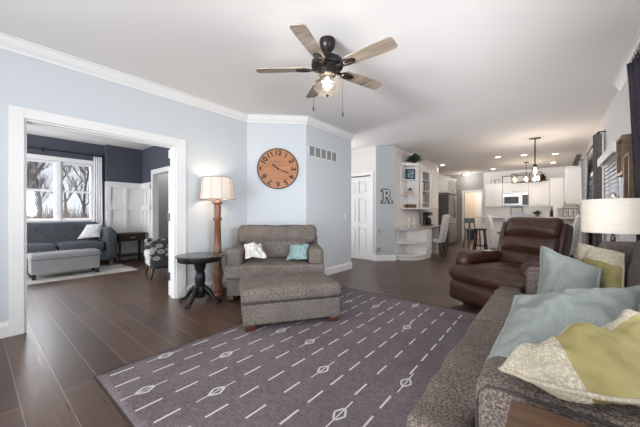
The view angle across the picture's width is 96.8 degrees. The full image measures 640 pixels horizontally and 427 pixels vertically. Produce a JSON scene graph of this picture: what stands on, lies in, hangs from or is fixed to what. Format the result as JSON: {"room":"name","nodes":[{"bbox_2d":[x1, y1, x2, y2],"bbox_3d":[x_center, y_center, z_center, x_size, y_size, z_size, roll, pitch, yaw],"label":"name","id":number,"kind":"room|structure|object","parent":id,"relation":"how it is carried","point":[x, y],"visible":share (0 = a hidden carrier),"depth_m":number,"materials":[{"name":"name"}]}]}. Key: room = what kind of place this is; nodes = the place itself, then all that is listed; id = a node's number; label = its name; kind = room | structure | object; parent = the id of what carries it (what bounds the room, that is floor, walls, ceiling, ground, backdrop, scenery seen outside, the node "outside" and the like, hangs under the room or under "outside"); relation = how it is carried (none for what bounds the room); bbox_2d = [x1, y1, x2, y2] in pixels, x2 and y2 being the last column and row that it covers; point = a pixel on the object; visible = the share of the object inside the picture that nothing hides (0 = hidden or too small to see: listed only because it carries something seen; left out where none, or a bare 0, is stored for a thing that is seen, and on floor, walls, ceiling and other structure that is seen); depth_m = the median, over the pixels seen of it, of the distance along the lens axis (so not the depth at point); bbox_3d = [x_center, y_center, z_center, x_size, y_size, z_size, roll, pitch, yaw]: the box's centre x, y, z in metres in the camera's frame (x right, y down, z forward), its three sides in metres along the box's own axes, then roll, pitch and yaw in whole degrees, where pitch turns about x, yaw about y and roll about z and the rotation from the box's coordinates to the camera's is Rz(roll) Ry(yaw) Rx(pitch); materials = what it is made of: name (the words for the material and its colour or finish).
{"room":"living room","nodes":[
{"label":"living room","id":0,"kind":"room"},
{"bbox_2d":[27,134,103,225],"bbox_3d":[-6.265,-0.240,5.349,0.170,2.740,3.600,0,0,39],"label":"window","id":1,"kind":"structure","parent":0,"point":[37,141],"depth_m":6.11,"materials":[{"name":"grey wood"}]},
{"bbox_2d":[27,158,56,220],"bbox_3d":[-5.849,-0.485,5.900,0.060,1.270,0.560,0,0,39],"label":"window","id":2,"kind":"structure","parent":1,"relation":"attached to","point":[28,159],"depth_m":6.06,"materials":[{"name":"white"}]},
{"bbox_2d":[27,146,104,156],"bbox_3d":[-5.864,-1.325,5.722,0.082,0.090,2.485,0,0,39],"label":"curtain rod","id":3,"kind":"object","parent":1,"relation":"attached to","point":[43,149],"visible":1,"depth_m":6.07,"materials":[{"name":"black metal"}]},
{"bbox_2d":[92,156,102,225],"bbox_3d":[-5.153,-0.107,6.578,0.046,2.415,0.218,0,0,39],"label":"curtain","id":4,"kind":"object","parent":3,"relation":"hanging from","point":[97,207],"visible":0.62,"depth_m":6.57,"materials":[{"name":"white fabric"}]},
{"bbox_2d":[61,162,92,219],"bbox_3d":[-5.464,-0.485,6.373,0.060,1.270,0.560,0,0,39],"label":"window","id":5,"kind":"structure","parent":1,"relation":"attached to","point":[90,191],"depth_m":6.42,"materials":[{"name":"white wood"}]},
{"bbox_2d":[104,181,139,261],"bbox_3d":[-4.850,0.190,7.002,0.280,1.880,0.750,0,0,39],"label":"wall","id":6,"kind":"structure","parent":0,"point":[117,194],"depth_m":6.88,"materials":[{"name":"white paint"}]},
{"bbox_2d":[107,181,140,261],"bbox_3d":[-4.728,0.190,6.903,0.035,1.880,0.750,0,0,39],"label":"trim","id":7,"kind":"structure","parent":6,"relation":"attached to","point":[110,184],"depth_m":6.89,"materials":[{"name":"white wood"}]},
{"bbox_2d":[104,145,141,183],"bbox_3d":[-4.854,-1.180,7.005,0.270,0.860,0.750,0,0,39],"label":"wall","id":8,"kind":"structure","parent":0,"point":[121,164],"depth_m":6.88,"materials":[{"name":"grey"}]},
{"bbox_2d":[0,49,246,322],"bbox_3d":[-2.629,-0.240,2.949,0.060,2.740,4.460,0,0,39],"label":"wall","id":9,"kind":"structure","parent":0,"point":[216,144],"depth_m":3.54,"materials":[{"name":"grey"}]},
{"bbox_2d":[0,321,8,338],"bbox_3d":[-3.401,1.060,1.939,0.016,0.140,1.720,0,0,39],"label":"baseboard","id":10,"kind":"structure","parent":9,"relation":"attached to","point":[4,326],"depth_m":2.58,"materials":[{"name":"white"}]},
{"bbox_2d":[9,104,185,336],"bbox_3d":[-2.397,0.065,3.282,0.164,2.130,1.630,0,0,39],"label":"trim","id":11,"kind":"structure","parent":9,"relation":"attached to","point":[17,123],"depth_m":2.74,"materials":[{"name":"white wood"}]},
{"bbox_2d":[168,150,169,294],"bbox_3d":[-1.956,0.125,4.211,0.050,1.990,0.712,0,0,17],"label":"door","id":12,"kind":"structure","parent":9,"relation":"in","point":[169,150],"depth_m":3.88,"materials":[{"name":"white"}]},
{"bbox_2d":[0,32,354,140],"bbox_3d":[-1.758,-1.552,3.674,6.476,0.114,0.678,0,0,-43],"label":"trim","id":13,"kind":"structure","parent":9,"relation":"attached to","point":[10,43],"depth_m":3.40,"materials":[{"name":"white wood"}]},
{"bbox_2d":[186,262,351,293],"bbox_3d":[-0.556,1.060,4.813,3.173,0.140,0.501,0,0,-36],"label":"baseboard","id":14,"kind":"structure","parent":9,"relation":"attached to","point":[346,266],"depth_m":5.28,"materials":[{"name":"white"}]},
{"bbox_2d":[142,146,169,182],"bbox_3d":[-3.011,-0.240,6.055,4.330,2.740,0.100,0,0,39],"label":"wall","id":15,"kind":"structure","parent":0,"point":[154,157],"depth_m":6.80,"materials":[{"name":"grey"}]},
{"bbox_2d":[141,182,150,258],"bbox_3d":[-4.283,0.190,6.995,0.570,1.880,0.046,0,0,39],"label":"trim","id":16,"kind":"structure","parent":15,"relation":"attached to","point":[145,187],"depth_m":6.97,"materials":[{"name":"white wood"}]},
{"bbox_2d":[151,166,168,237],"bbox_3d":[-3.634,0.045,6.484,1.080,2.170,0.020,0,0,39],"label":"trim","id":17,"kind":"structure","parent":15,"relation":"attached to","point":[166,168],"depth_m":6.79,"materials":[{"name":"white"}]},
{"bbox_2d":[159,173,168,237],"bbox_3d":[-4.258,-0.240,7.842,0.100,2.740,1.100,0,0,39],"label":"wall","id":18,"kind":"structure","parent":0,"point":[163,178],"depth_m":7.75,"materials":[{"name":"grey paint"}]},
{"bbox_2d":[247,122,305,224],"bbox_3d":[-0.722,-0.240,4.781,0.976,2.740,0.141,0,0,-6],"label":"wall","id":19,"kind":"structure","parent":0,"point":[266,205],"depth_m":4.71,"materials":[{"name":"grey"}]},
{"bbox_2d":[257,148,297,188],"bbox_3d":[-0.694,-0.740,4.692,0.671,0.671,0.031,0,0,-6],"label":"wall clock","id":20,"kind":"object","parent":19,"relation":"attached to","point":[277,168],"visible":1,"depth_m":4.68,"materials":[{"name":"brown wood"}]},
{"bbox_2d":[0,237,576,426],"bbox_3d":[1.284,1.190,7.526,9.500,0.120,17.100,0,0,39],"label":"floor","id":21,"kind":"structure","parent":0,"point":[79,329],"depth_m":2.89,"materials":[{"name":"brown wood"}]},
{"bbox_2d":[27,261,137,284],"bbox_3d":[-5.203,1.126,5.014,1.600,0.008,3.020,0,0,39],"label":"area rug","id":22,"kind":"object","parent":21,"relation":"on","point":[105,268],"visible":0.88,"depth_m":5.31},
{"bbox_2d":[27,248,100,280],"bbox_3d":[-4.661,0.897,5.205,0.410,0.450,0.970,0,0,39],"label":"ottoman","id":23,"kind":"object","parent":22,"relation":"on","point":[55,261],"visible":0.97,"depth_m":5.04,"materials":[{"name":"grey fabric"}]},
{"bbox_2d":[27,248,100,260],"bbox_3d":[-4.661,0.747,5.205,0.410,0.133,0.970,0,0,39],"label":"cushion","id":24,"kind":"object","parent":23,"relation":"on","point":[88,253],"depth_m":5.09,"materials":[{"name":"grey fabric"}]},
{"bbox_2d":[27,222,116,268],"bbox_3d":[-5.492,0.651,5.468,0.781,0.942,2.500,0,0,39],"label":"sofa","id":25,"kind":"object","parent":22,"relation":"on","point":[46,236],"visible":0.48,"depth_m":5.86,"materials":[{"name":"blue fabric"}]},
{"bbox_2d":[27,243,57,253],"bbox_3d":[-5.458,0.686,5.383,0.620,0.248,0.650,0,0,39],"label":"seat cushion","id":26,"kind":"object","parent":25,"relation":"on","point":[31,247],"depth_m":5.29,"materials":[{"name":"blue fabric"}]},
{"bbox_2d":[54,240,104,250],"bbox_3d":[-5.016,0.686,5.926,0.620,0.248,0.730,0,0,39],"label":"seat cushion","id":27,"kind":"object","parent":25,"relation":"on","point":[60,244],"depth_m":5.77,"materials":[{"name":"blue fabric"}]},
{"bbox_2d":[77,223,102,238],"bbox_3d":[-4.906,0.373,6.067,0.407,0.314,0.190,0,0,-32],"label":"throw pillow","id":28,"kind":"object","parent":25,"relation":"on","point":[93,230],"visible":1,"depth_m":6.04,"materials":[{"name":"white fabric"}]},
{"bbox_2d":[114,232,147,262],"bbox_3d":[-4.498,0.789,6.722,0.420,0.665,0.610,0,0,39],"label":"end table","id":29,"kind":"object","parent":21,"relation":"on","point":[127,236],"visible":0.75,"depth_m":6.62,"materials":[{"name":"brown wood"}]},
{"bbox_2d":[117,252,143,256],"bbox_3d":[-4.498,0.969,6.722,0.360,0.025,0.530,0,0,39],"label":"shelf","id":30,"kind":"object","parent":29,"relation":"attached to","point":[136,253],"depth_m":6.62,"materials":[{"name":"brown wood"}]},
{"bbox_2d":[144,237,168,279],"bbox_3d":[-2.807,0.752,5.257,0.720,0.764,0.740,0,0,-39],"label":"accent chair","id":31,"kind":"object","parent":21,"relation":"on","point":[156,250],"visible":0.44,"depth_m":4.87,"materials":[{"name":"black fabric"}]},
{"bbox_2d":[175,252,223,308],"bbox_3d":[-1.525,0.825,3.610,0.578,0.602,0.578,0,0,39],"label":"pedestal table","id":32,"kind":"object","parent":21,"relation":"on","point":[199,259],"visible":1,"depth_m":3.55,"materials":[{"name":"black paint"}]},
{"bbox_2d":[200,176,234,295],"bbox_3d":[-1.440,0.314,3.992,0.451,1.632,0.474,0,0,39],"label":"floor lamp","id":33,"kind":"object","parent":21,"relation":"on","point":[217,188],"visible":0.94,"depth_m":3.92,"materials":[{"name":"red wood"}]},
{"bbox_2d":[224,225,324,299],"bbox_3d":[-0.621,0.641,4.084,1.300,0.946,0.943,0,0,-6],"label":"armchair","id":34,"kind":"object","parent":21,"relation":"on","point":[275,240],"visible":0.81,"depth_m":3.93,"materials":[{"name":"grey fabric"}]},
{"bbox_2d":[244,242,266,258],"bbox_3d":[-0.879,0.496,3.861,0.286,0.217,0.232,0,0,-19],"label":"throw pillow","id":35,"kind":"object","parent":34,"relation":"on","point":[254,250],"visible":1,"depth_m":3.82,"materials":[{"name":"white fabric"}]},
{"bbox_2d":[224,258,324,278],"bbox_3d":[-0.608,0.748,3.959,1.280,0.191,0.692,0,0,-6],"label":"seat cushion","id":36,"kind":"object","parent":34,"relation":"on","point":[250,266],"depth_m":3.65,"materials":[{"name":"grey fabric"}]},
{"bbox_2d":[237,225,316,258],"bbox_3d":[-0.642,0.424,4.296,1.188,0.511,0.323,0,0,-6],"label":"cushion","id":37,"kind":"object","parent":34,"relation":"on","point":[275,240],"depth_m":4.16,"materials":[{"name":"grey fabric"}]},
{"bbox_2d":[286,244,308,259],"bbox_3d":[-0.315,0.540,3.966,0.298,0.227,0.212,0,0,5],"label":"throw pillow","id":38,"kind":"object","parent":34,"relation":"on","point":[297,252],"visible":1,"depth_m":3.91,"materials":[{"name":"teal fabric"}]},
{"bbox_2d":[94,287,477,426],"bbox_3d":[0.360,1.121,2.362,2.469,0.017,3.047,0,0,39],"label":"area rug","id":39,"kind":"object","parent":21,"relation":"on","point":[371,366],"visible":0.69,"depth_m":2.02,"materials":[{"name":"grey carpet"}]},
{"bbox_2d":[239,271,341,331],"bbox_3d":[-0.351,0.908,3.120,1.031,0.423,0.688,0,0,-17],"label":"ottoman","id":40,"kind":"object","parent":39,"relation":"on","point":[284,297],"visible":1,"depth_m":2.83,"materials":[{"name":"grey fabric"}]},
{"bbox_2d":[239,271,340,303],"bbox_3d":[-0.351,0.793,3.120,1.028,0.193,0.685,0,0,-17],"label":"cushion","id":41,"kind":"object","parent":40,"relation":"on","point":[304,287],"depth_m":2.87,"materials":[{"name":"grey fabric"}]},
{"bbox_2d":[407,240,639,426],"bbox_3d":[1.350,0.619,1.439,1.030,0.989,2.217,0,0,39],"label":"sofa","id":42,"kind":"object","parent":39,"relation":"on","point":[466,391],"visible":0.45,"depth_m":0.94,"materials":[{"name":"grey fabric"}]},
{"bbox_2d":[407,320,503,426],"bbox_3d":[0.895,0.733,1.110,0.739,0.194,1.090,0,0,39],"label":"seat cushion","id":43,"kind":"object","parent":42,"relation":"on","point":[448,399],"depth_m":1.07,"materials":[{"name":"grey fabric"}]},
{"bbox_2d":[475,286,533,324],"bbox_3d":[1.584,0.734,1.957,0.740,0.192,1.077,0,0,39],"label":"seat cushion","id":44,"kind":"object","parent":42,"relation":"on","point":[496,310],"depth_m":2.00,"materials":[{"name":"grey fabric"}]},
{"bbox_2d":[484,285,639,363],"bbox_3d":[1.056,0.476,1.208,0.537,0.328,0.536,0,0,39],"label":"throw pillow","id":45,"kind":"object","parent":42,"relation":"on","point":[536,318],"visible":0.56,"depth_m":1.18,"materials":[{"name":"teal fabric"}]},
{"bbox_2d":[498,309,639,406],"bbox_3d":[0.777,0.345,0.679,0.584,0.185,0.234,0,0,-4],"label":"throw pillow","id":46,"kind":"object","parent":42,"relation":"on","point":[585,363],"visible":1,"depth_m":0.66,"materials":[{"name":"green fabric"}]},
{"bbox_2d":[537,246,602,293],"bbox_3d":[1.619,0.429,1.888,0.208,0.379,0.418,0,0,-15],"label":"throw pillow","id":47,"kind":"object","parent":42,"relation":"on","point":[558,272],"visible":0.59,"depth_m":1.85,"materials":[{"name":"teal fabric"}]},
{"bbox_2d":[576,242,624,287],"bbox_3d":[1.852,0.403,1.890,0.194,0.372,0.475,0,0,1],"label":"throw pillow","id":48,"kind":"object","parent":42,"relation":"on","point":[612,263],"visible":0.56,"depth_m":1.81,"materials":[{"name":"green fabric"}]},
{"bbox_2d":[625,240,639,286],"bbox_3d":[1.907,0.398,1.547,0.299,0.545,0.874,0,0,39],"label":"cushion","id":49,"kind":"object","parent":42,"relation":"on","point":[632,277],"depth_m":1.68,"materials":[{"name":"grey fabric"}]},
{"bbox_2d":[397,227,437,259],"bbox_3d":[2.637,0.748,7.410,0.540,0.765,1.773,0,0,39],"label":"base cabinet","id":50,"kind":"object","parent":21,"relation":"on","point":[412,244],"visible":0.9,"depth_m":7.12,"materials":[{"name":"white paint"}]},
{"bbox_2d":[397,253,425,256],"bbox_3d":[2.249,1.025,6.965,0.495,0.030,0.593,0,0,39],"label":"shelf","id":51,"kind":"object","parent":50,"relation":"attached to","point":[398,254],"depth_m":6.98,"materials":[{"name":"white paint"}]},
{"bbox_2d":[396,225,440,228],"bbox_3d":[2.628,0.347,7.387,0.558,0.034,1.880,0,0,39],"label":"countertop","id":52,"kind":"structure","parent":50,"relation":"on","point":[416,226],"depth_m":7.12,"materials":[{"name":"beige stone"}]},
{"bbox_2d":[423,212,432,224],"bbox_3d":[3.045,0.145,8.027,0.202,0.370,0.260,0,0,39],"label":"coffee maker","id":53,"kind":"object","parent":52,"relation":"on","point":[426,220],"visible":0.92,"depth_m":7.96,"materials":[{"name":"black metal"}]},
{"bbox_2d":[432,215,449,256],"bbox_3d":[3.110,0.579,7.614,0.603,1.106,0.470,0,0,39],"label":"dining chair","id":54,"kind":"object","parent":21,"relation":"on","point":[445,218],"visible":0.77,"depth_m":7.36,"materials":[{"name":"grey fabric"}]},
{"bbox_2d":[438,195,456,244],"bbox_3d":[4.539,0.225,10.434,0.803,1.770,0.920,0,0,39],"label":"refrigerator","id":55,"kind":"object","parent":21,"relation":"on","point":[447,204],"visible":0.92,"depth_m":10.04,"materials":[{"name":"grey metal"}]},
{"bbox_2d":[463,218,480,248],"bbox_3d":[4.918,0.641,9.187,0.424,0.982,0.450,0,0,4],"label":"counter chair","id":56,"kind":"object","parent":21,"relation":"on","point":[469,221],"visible":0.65,"depth_m":9.35,"materials":[{"name":"black wood"}]},
{"bbox_2d":[473,228,487,249],"bbox_3d":[4.536,0.779,8.040,0.352,0.707,0.352,0,0,39],"label":"bar stool","id":57,"kind":"object","parent":21,"relation":"on","point":[485,246],"visible":0.9,"depth_m":8.02,"materials":[{"name":"brown wood"}]},
{"bbox_2d":[485,215,497,248],"bbox_3d":[4.038,0.579,6.319,0.603,1.106,0.470,0,0,39],"label":"dining chair","id":58,"kind":"object","parent":21,"relation":"on","point":[493,244],"visible":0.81,"depth_m":6.28,"materials":[{"name":"white fabric"}]},
{"bbox_2d":[449,217,573,307],"bbox_3d":[2.287,0.588,3.401,1.132,1.084,1.042,0,0,-24],"label":"recliner","id":59,"kind":"object","parent":21,"relation":"on","point":[476,275],"visible":0.6,"depth_m":3.39,"materials":[{"name":"brown leather"}]},
{"bbox_2d":[505,212,533,221],"bbox_3d":[3.697,0.556,5.199,0.470,1.153,0.608,0,0,39],"label":"dining chair","id":60,"kind":"object","parent":21,"relation":"on","point":[520,214],"visible":0.1,"depth_m":4.98,"materials":[{"name":"white fabric"}]},
{"bbox_2d":[481,218,581,257],"bbox_3d":[5.808,0.630,7.908,2.280,1.000,0.400,0,0,39],"label":"base cabinet","id":61,"kind":"object","parent":21,"relation":"on","point":[497,222],"visible":0.17,"depth_m":8.20,"materials":[{"name":"white paint"}]},
{"bbox_2d":[505,399,591,426],"bbox_3d":[0.497,0.782,0.292,0.552,0.664,0.580,0,0,39],"label":"end table","id":62,"kind":"object","parent":21,"relation":"on","point":[520,414],"visible":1,"depth_m":0.62,"materials":[{"name":"brown wood"}]},
{"bbox_2d":[569,215,580,258],"bbox_3d":[4.658,0.579,5.492,0.603,1.106,0.470,0,0,39],"label":"dining chair","id":63,"kind":"object","parent":21,"relation":"on","point":[577,223],"visible":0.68,"depth_m":5.19,"materials":[{"name":"white fabric"}]},
{"bbox_3d":[2.362,0.830,2.320,0.380,0.600,0.380,0,0,39],"label":"table","id":64,"kind":"object","parent":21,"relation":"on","visible":0},
{"bbox_2d":[581,192,639,240],"bbox_3d":[2.379,0.178,2.306,0.387,0.703,0.387,0,0,39],"label":"table lamp","id":65,"kind":"object","parent":64,"relation":"on","point":[613,216],"visible":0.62,"depth_m":2.18,"materials":[{"name":"white fabric"}]},
{"bbox_2d":[0,0,639,175],"bbox_3d":[1.284,-1.670,7.526,9.500,0.120,17.100,0,0,39],"label":"ceiling","id":66,"kind":"structure","parent":0,"point":[467,84],"depth_m":2.99,"materials":[{"name":"white paint"}]},
{"bbox_2d":[255,23,397,116],"bbox_3d":[0.108,-1.254,2.607,1.237,0.713,1.297,0,0,39],"label":"ceiling fan","id":67,"kind":"object","parent":66,"relation":"hanging from","point":[327,64],"visible":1,"depth_m":2.55,"materials":[{"name":"beige wood"}]},
{"bbox_2d":[306,124,350,267],"bbox_3d":[0.160,-0.240,5.334,0.120,2.740,1.380,0,0,39],"label":"wall","id":68,"kind":"structure","parent":0,"point":[328,183],"depth_m":5.28,"materials":[{"name":"grey"}]},
{"bbox_2d":[308,144,336,162],"bbox_3d":[0.066,-1.070,5.114,0.012,0.200,0.820,0,0,39],"label":"air vent","id":69,"kind":"object","parent":68,"relation":"in","point":[313,151],"visible":1,"depth_m":5.08,"materials":[{"name":"white metal"}]},
{"bbox_2d":[351,175,369,259],"bbox_3d":[0.930,0.097,7.096,0.766,2.050,0.113,0,0,39],"label":"door","id":70,"kind":"structure","parent":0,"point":[360,185],"depth_m":7.05,"materials":[{"name":"white wood"}]},
{"bbox_2d":[351,146,375,254],"bbox_3d":[0.601,-0.240,7.423,1.970,2.740,0.120,0,0,39],"label":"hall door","id":71,"kind":"structure","parent":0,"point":[362,159],"depth_m":6.88,"materials":[{"name":"white paint"}]},
{"bbox_2d":[376,146,394,254],"bbox_3d":[1.554,-0.240,6.860,0.474,2.740,0.155,0,0,-7],"label":"wall","id":72,"kind":"structure","parent":0,"point":[385,155],"depth_m":6.78,"materials":[{"name":"grey paint"}]},
{"bbox_2d":[351,171,372,260],"bbox_3d":[0.914,0.062,7.079,0.920,2.135,0.020,0,0,39],"label":"door frame","id":73,"kind":"structure","parent":72,"relation":"attached to","point":[363,173],"depth_m":6.80,"materials":[{"name":"white wood"}]},
{"bbox_2d":[373,255,395,260],"bbox_3d":[1.553,1.060,6.789,0.571,0.140,0.061,0,0,-5],"label":"baseboard","id":74,"kind":"structure","parent":72,"relation":"attached to","point":[375,257],"depth_m":6.77,"materials":[{"name":"white"}]},
{"bbox_2d":[381,189,392,203],"bbox_3d":[1.595,-0.413,6.773,0.295,0.351,0.030,0,0,-7],"label":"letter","id":75,"kind":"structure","parent":72,"relation":"attached to","point":[384,191],"depth_m":6.76,"materials":[{"name":"black metal"}]},
{"bbox_2d":[395,147,437,259],"bbox_3d":[2.818,-0.240,8.161,0.120,2.740,3.380,0,0,39],"label":"wall","id":76,"kind":"structure","parent":0,"point":[401,215],"depth_m":7.25,"materials":[{"name":"white paint"}]},
{"bbox_2d":[400,162,431,209],"bbox_3d":[2.531,-0.685,7.434,0.349,1.150,1.370,0,0,39],"label":"upper cabinet","id":77,"kind":"object","parent":76,"relation":"attached to","point":[416,184],"visible":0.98,"depth_m":7.24,"materials":[{"name":"white paint"}]},
{"bbox_2d":[431,170,437,208],"bbox_3d":[3.160,-0.670,8.179,0.382,1.080,0.560,0,0,39],"label":"upper cabinet","id":78,"kind":"object","parent":76,"relation":"attached to","point":[434,175],"visible":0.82,"depth_m":7.99,"materials":[{"name":"white paint"}]},
{"bbox_2d":[465,192,480,236],"bbox_3d":[7.527,-0.240,13.147,2.100,2.740,0.100,0,0,39],"label":"wall","id":79,"kind":"structure","parent":0,"point":[469,197],"depth_m":13.42,"materials":[{"name":"beige paint"}]},
{"bbox_2d":[475,194,480,237],"bbox_3d":[7.539,0.115,13.002,0.800,2.030,0.100,0,0,39],"label":"door","id":80,"kind":"structure","parent":79,"relation":"in","point":[477,196],"depth_m":13.17,"materials":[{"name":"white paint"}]},
{"bbox_2d":[449,166,567,240],"bbox_3d":[7.063,-0.240,10.832,4.300,2.740,0.120,0,0,39],"label":"wall","id":81,"kind":"structure","parent":0,"point":[475,181],"depth_m":11.26,"materials":[{"name":"grey paint"}]},
{"bbox_2d":[462,190,483,240],"bbox_3d":[6.165,0.095,11.471,0.780,2.070,0.020,0,0,39],"label":"trim","id":82,"kind":"structure","parent":81,"relation":"attached to","point":[481,191],"depth_m":11.58,"materials":[{"name":"white wood"}]},
{"bbox_2d":[485,183,503,206],"bbox_3d":[6.649,-0.688,10.842,0.565,0.875,0.376,0,0,39],"label":"upper cabinet","id":83,"kind":"object","parent":81,"relation":"attached to","point":[493,192],"visible":0.98,"depth_m":10.70,"materials":[{"name":"white paint"}]},
{"bbox_2d":[503,182,528,193],"bbox_3d":[7.175,-0.927,10.414,0.780,0.395,0.376,0,0,39],"label":"upper cabinet","id":84,"kind":"object","parent":81,"relation":"attached to","point":[508,188],"visible":0.98,"depth_m":10.30,"materials":[{"name":"white paint"}]},
{"bbox_2d":[503,193,528,205],"bbox_3d":[7.149,-0.502,10.383,0.770,0.445,0.457,0,0,39],"label":"microwave","id":85,"kind":"object","parent":84,"relation":"attached to","point":[516,199],"visible":1,"depth_m":10.22,"materials":[{"name":"silver metal"}]},
{"bbox_2d":[502,174,529,182],"bbox_3d":[7.208,-1.266,10.455,0.860,0.280,0.030,0,0,39],"label":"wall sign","id":86,"kind":"object","parent":84,"relation":"on","point":[519,178],"visible":0.69,"depth_m":10.45,"materials":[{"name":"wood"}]},
{"bbox_2d":[485,206,576,216],"bbox_3d":[7.551,-0.040,10.347,2.670,0.420,0.014,0,0,39],"label":"backsplash","id":87,"kind":"structure","parent":81,"relation":"attached to","point":[493,211],"depth_m":10.34,"materials":[{"name":"white tile"}]},
{"bbox_2d":[529,181,549,206],"bbox_3d":[7.705,-0.688,9.984,0.575,0.875,0.376,0,0,39],"label":"upper cabinet","id":88,"kind":"object","parent":81,"relation":"attached to","point":[539,192],"visible":1,"depth_m":9.85,"materials":[{"name":"white paint"}]},
{"bbox_2d":[550,177,563,208],"bbox_3d":[8.053,-0.688,9.655,0.360,1.035,0.446,0,0,39],"label":"upper cabinet","id":89,"kind":"object","parent":81,"relation":"attached to","point":[556,184],"visible":0.97,"depth_m":9.50,"materials":[{"name":"white paint"}]},
{"bbox_2d":[577,83,635,245],"bbox_3d":[4.106,-0.240,3.879,0.120,2.740,14.400,0,0,39],"label":"wall","id":90,"kind":"structure","parent":0,"point":[616,121],"depth_m":4.10,"materials":[{"name":"white paint"}]},
{"bbox_2d":[564,166,581,205],"bbox_3d":[7.024,-0.738,7.883,0.391,1.015,1.145,0,0,39],"label":"upper cabinet","id":91,"kind":"object","parent":90,"relation":"attached to","point":[573,186],"visible":0.89,"depth_m":7.47,"materials":[{"name":"white paint"}]},
{"bbox_2d":[588,164,622,238],"bbox_3d":[4.876,-0.270,4.961,0.050,1.160,3.810,0,0,39],"label":"trim","id":92,"kind":"structure","parent":90,"relation":"attached to","point":[620,178],"depth_m":3.52,"materials":[{"name":"white"}]},
{"bbox_2d":[597,142,619,198],"bbox_3d":[4.003,-0.323,3.937,0.096,1.065,1.440,0,0,39],"label":"window blind","id":93,"kind":"object","parent":90,"relation":"attached to","point":[609,154],"visible":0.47,"depth_m":3.89,"materials":[{"name":"white"}]},
{"bbox_2d":[610,161,618,198],"bbox_3d":[4.138,-0.270,3.918,0.060,1.000,1.100,0,0,39],"label":"window","id":94,"kind":"structure","parent":90,"relation":"in","point":[614,167],"depth_m":4.31,"materials":[{"name":"white"}]},
{"bbox_2d":[616,134,631,176],"bbox_3d":[3.368,-0.630,3.139,0.088,0.420,0.360,0,0,39],"label":"wall frame","id":95,"kind":"object","parent":90,"relation":"attached to","point":[624,143],"visible":0.64,"depth_m":3.13,"materials":[{"name":"brown wood"}]},
{"bbox_2d":[612,27,639,91],"bbox_3d":[1.617,-1.552,0.979,0.085,0.114,6.560,0,0,39],"label":"trim","id":96,"kind":"structure","parent":90,"relation":"attached to","point":[621,79],"depth_m":3.08,"materials":[{"name":"white wood"}]},
{"bbox_2d":[623,151,634,197],"bbox_3d":[3.128,-0.350,2.844,0.088,0.520,0.280,0,0,39],"label":"wall frame","id":97,"kind":"object","parent":90,"relation":"attached to","point":[628,177],"visible":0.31,"depth_m":2.78,"materials":[{"name":"brown wood"}]},
{"bbox_3d":[5.525,-1.280,5.793,0.092,0.084,3.240,0,0,39],"label":"curtain rod","id":98,"kind":"object","parent":90,"relation":"attached to","visible":0},
{"bbox_2d":[581,154,588,244],"bbox_3d":[5.911,-0.058,6.342,0.070,2.335,1.260,0,0,40],"label":"curtain","id":99,"kind":"object","parent":98,"relation":"hanging from","point":[584,164],"visible":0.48,"depth_m":5.91,"materials":[{"name":"grey fabric"}]},
{"bbox_2d":[593,132,601,246],"bbox_3d":[4.564,-0.110,4.676,0.099,2.440,0.202,0,0,39],"label":"curtain","id":100,"kind":"object","parent":98,"relation":"hanging from","point":[597,138],"visible":0.45,"depth_m":4.62,"materials":[{"name":"fabric"}]},
{"bbox_3d":[1.809,-1.370,1.239,0.114,0.080,3.605,0,0,39],"label":"curtain rod","id":101,"kind":"object","parent":90,"relation":"attached to","visible":0},
{"bbox_2d":[626,43,639,241],"bbox_3d":[2.656,-0.142,2.323,0.106,2.504,0.698,0,0,37],"label":"curtain","id":102,"kind":"object","parent":101,"relation":"hanging from","point":[633,68],"visible":0.85,"depth_m":2.47,"materials":[{"name":"black fabric"}]},
{"bbox_3d":[4.402,-0.240,11.061,0.120,2.740,3.120,0,0,39],"label":"wall","id":103,"kind":"structure","parent":0,"visible":0},
{"bbox_2d":[438,176,456,194],"bbox_3d":[4.539,-1.010,10.531,0.741,0.560,1.230,0,0,39],"label":"upper cabinet","id":104,"kind":"object","parent":103,"relation":"attached to","point":[446,185],"visible":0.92,"depth_m":10.04,"materials":[{"name":"white paint"}]},
{"label":"outside","id":105,"kind":"structure","parent":0,"visible":0},
{"bbox_2d":[27,214,87,218],"bbox_3d":[-28.684,0.827,27.177,62.000,1.632,66.000,0,0,39],"label":"snow ground","id":106,"kind":"structure","parent":105,"point":[31,217],"depth_m":46.92,"materials":[{"name":"white"}]},
{"bbox_2d":[27,161,45,194],"bbox_3d":[-9.742,-2.188,9.832,1.943,7.299,4.363,0,0,-2],"label":"bare tree","id":107,"kind":"object","parent":106,"relation":"on","point":[37,170],"visible":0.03,"depth_m":9.56,"materials":[{"name":"grey plant"}]},
{"bbox_2d":[27,161,48,216],"bbox_3d":[-15.041,-2.424,15.305,2.687,7.328,2.916,0,0,-14],"label":"bare tree","id":108,"kind":"object","parent":106,"relation":"on","point":[37,193],"visible":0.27,"depth_m":15.39,"materials":[{"name":"grey plant"}]},
{"bbox_2d":[27,161,53,214],"bbox_3d":[-22.756,-2.848,21.888,2.235,8.394,5.018,0,0,21],"label":"bare tree","id":109,"kind":"object","parent":106,"relation":"on","point":[30,193],"visible":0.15,"depth_m":22.97,"materials":[{"name":"grey plant"}]},
{"bbox_2d":[30,164,84,213],"bbox_3d":[-26.321,-4.455,28.727,4.996,10.857,4.475,0,0,3],"label":"bare tree","id":110,"kind":"object","parent":106,"relation":"on","point":[65,200],"visible":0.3,"depth_m":28.90,"materials":[{"name":"grey plant"}]},
{"bbox_2d":[27,204,88,218],"bbox_3d":[-16.617,0.456,19.968,17.768,2.220,16.445,0,0,39],"label":"undergrowth","id":111,"kind":"object","parent":106,"relation":"on","point":[35,215],"visible":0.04,"depth_m":16.85,"materials":[{"name":"beige plant"}]},
{"bbox_2d":[63,165,88,215],"bbox_3d":[-16.219,-3.074,19.717,3.549,8.611,3.962,0,0,-43],"label":"bare tree","id":112,"kind":"object","parent":106,"relation":"on","point":[83,202],"visible":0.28,"depth_m":19.85,"materials":[{"name":"grey plant"}]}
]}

